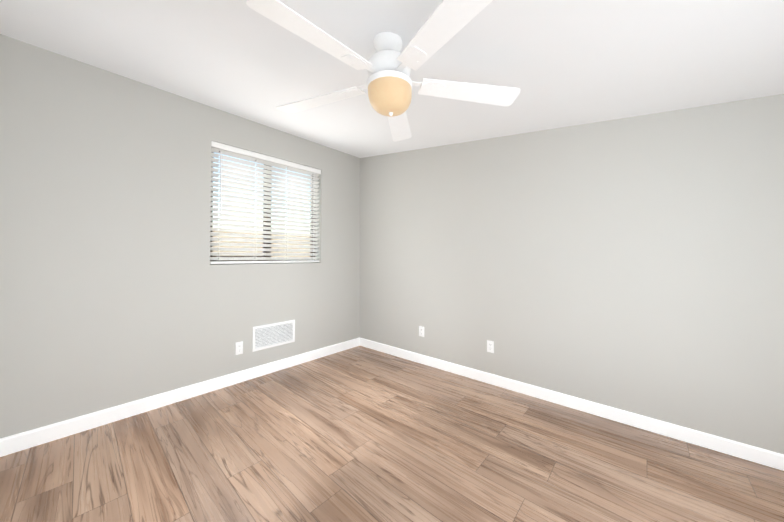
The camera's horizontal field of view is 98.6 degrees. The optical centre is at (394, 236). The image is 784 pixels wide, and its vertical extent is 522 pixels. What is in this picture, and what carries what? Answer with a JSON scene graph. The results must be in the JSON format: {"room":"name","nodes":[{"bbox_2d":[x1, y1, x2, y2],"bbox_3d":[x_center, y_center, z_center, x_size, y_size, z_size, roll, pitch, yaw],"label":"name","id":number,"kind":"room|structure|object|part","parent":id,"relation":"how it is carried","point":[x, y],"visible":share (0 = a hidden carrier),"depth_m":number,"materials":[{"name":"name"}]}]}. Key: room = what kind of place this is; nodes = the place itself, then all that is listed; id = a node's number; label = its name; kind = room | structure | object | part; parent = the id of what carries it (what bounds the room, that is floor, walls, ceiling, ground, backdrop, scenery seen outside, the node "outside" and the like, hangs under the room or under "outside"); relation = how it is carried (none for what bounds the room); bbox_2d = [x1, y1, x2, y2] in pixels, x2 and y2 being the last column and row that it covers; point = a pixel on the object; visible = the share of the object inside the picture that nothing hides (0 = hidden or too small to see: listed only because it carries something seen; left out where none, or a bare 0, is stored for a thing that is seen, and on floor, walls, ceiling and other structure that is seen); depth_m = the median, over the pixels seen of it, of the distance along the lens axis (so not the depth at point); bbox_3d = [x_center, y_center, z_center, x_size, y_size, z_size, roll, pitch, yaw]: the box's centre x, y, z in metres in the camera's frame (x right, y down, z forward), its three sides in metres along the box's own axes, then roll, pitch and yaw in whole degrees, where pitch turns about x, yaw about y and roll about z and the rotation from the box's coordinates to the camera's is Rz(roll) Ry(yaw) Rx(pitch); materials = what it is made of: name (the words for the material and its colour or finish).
{"room":"empty bedroom","nodes":[
{"label":"empty bedroom","id":0,"kind":"room"},
{"bbox_2d":[0,34,359,438],"bbox_3d":[-1.497,0.109,3.139,0.160,2.798,3.520,-1,-1,37],"label":"wall","id":1,"kind":"structure","parent":0,"point":[117,288],"depth_m":2.43,"materials":[{"name":"grey paint"}]},
{"bbox_2d":[0,337,359,456],"bbox_3d":[-1.402,1.283,3.099,0.013,0.202,3.194,-1,-1,37],"label":"baseboard","id":2,"kind":"structure","parent":1,"relation":"attached to","point":[11,444],"depth_m":2.50,"materials":[{"name":"white wood"}]},
{"bbox_2d":[235,341,242,354],"bbox_3d":[-1.421,1.020,3.083,0.008,0.117,0.070,-1,-1,37],"label":"outlet","id":3,"kind":"object","parent":1,"relation":"attached to","point":[238,348],"visible":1,"depth_m":3.08,"materials":[{"name":"white plastic"}]},
{"bbox_2d":[210,151,314,260],"bbox_3d":[-1.306,-0.268,3.463,0.060,1.115,1.233,-1,-1,37],"label":"window","id":4,"kind":"structure","parent":1,"relation":"in","point":[261,229],"depth_m":3.43,"materials":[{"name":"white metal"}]},
{"bbox_2d":[210,141,320,263],"bbox_3d":[-1.243,-0.268,3.416,0.072,1.107,1.229,-1,-1,37],"label":"window blinds","id":5,"kind":"object","parent":4,"relation":"attached to","point":[243,154],"visible":0.98,"depth_m":3.32,"materials":[{"name":"white plastic"}]},
{"bbox_2d":[253,320,294,351],"bbox_3d":[-1.199,0.984,3.379,0.012,0.249,0.477,-1,-1,37],"label":"air vent","id":6,"kind":"object","parent":1,"relation":"in","point":[274,334],"visible":1,"depth_m":3.36,"materials":[{"name":"white metal"}]},
{"bbox_2d":[0,346,783,521],"bbox_3d":[-0.052,1.421,1.403,4.800,0.460,4.900,-1,-1,37],"label":"floor","id":7,"kind":"structure","parent":0,"point":[359,434],"depth_m":2.05,"materials":[{"name":"brown wood"}]},
{"bbox_2d":[0,0,783,157],"bbox_3d":[-0.052,-1.138,1.454,4.800,0.460,4.900,-1,-1,37],"label":"ceiling","id":8,"kind":"structure","parent":0,"point":[562,63],"depth_m":1.98,"materials":[{"name":"white paint"}]},
{"bbox_2d":[246,0,519,141],"bbox_3d":[-0.068,-0.857,1.798,1.441,0.433,1.422,-1,-1,37],"label":"ceiling fan","id":9,"kind":"object","parent":8,"relation":"hanging from","point":[388,65],"visible":1,"depth_m":1.71,"materials":[{"name":"white"}]},
{"bbox_3d":[-0.026,-0.731,1.809,0.237,0.146,0.236,-1,-1,37],"label":"lamp shade","id":10,"kind":"part","parent":9,"relation":"part of","materials":[{"name":"beige glass"}]},
{"bbox_2d":[360,94,783,453],"bbox_3d":[1.250,0.247,3.213,4.480,2.855,0.120,-1,-1,37],"label":"wall","id":11,"kind":"structure","parent":0,"point":[635,264],"depth_m":2.77,"materials":[{"name":"grey paint"}]},
{"bbox_2d":[419,326,423,336],"bbox_3d":[0.304,1.074,3.820,0.070,0.118,0.008,-1,-1,37],"label":"outlet","id":12,"kind":"object","parent":11,"relation":"attached to","point":[421,331],"visible":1,"depth_m":3.82,"materials":[{"name":"white plastic"}]},
{"bbox_2d":[487,340,493,352],"bbox_3d":[0.947,1.090,3.341,0.070,0.118,0.008,-1,-1,37],"label":"outlet","id":13,"kind":"object","parent":11,"relation":"attached to","point":[490,346],"visible":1,"depth_m":3.34,"materials":[{"name":"white plastic"}]},
{"bbox_2d":[360,338,783,470],"bbox_3d":[1.232,1.415,3.120,4.187,0.260,0.013,-1,-1,37],"label":"baseboard","id":14,"kind":"structure","parent":11,"relation":"attached to","point":[772,459],"depth_m":2.75,"materials":[{"name":"white wood"}]},
{"bbox_3d":[-16.572,1.431,16.361,39.840,3.539,60.000,-1,-1,37],"label":"ground","id":15,"kind":"structure","parent":0,"visible":0},
{"bbox_2d":[212,231,309,256],"bbox_3d":[-6.154,0.773,8.630,0.200,4.024,60.000,-1,-1,37],"label":"fence","id":16,"kind":"object","parent":15,"relation":"on","point":[260,243],"depth_m":10.82,"materials":[{"name":"paint"}]}
]}

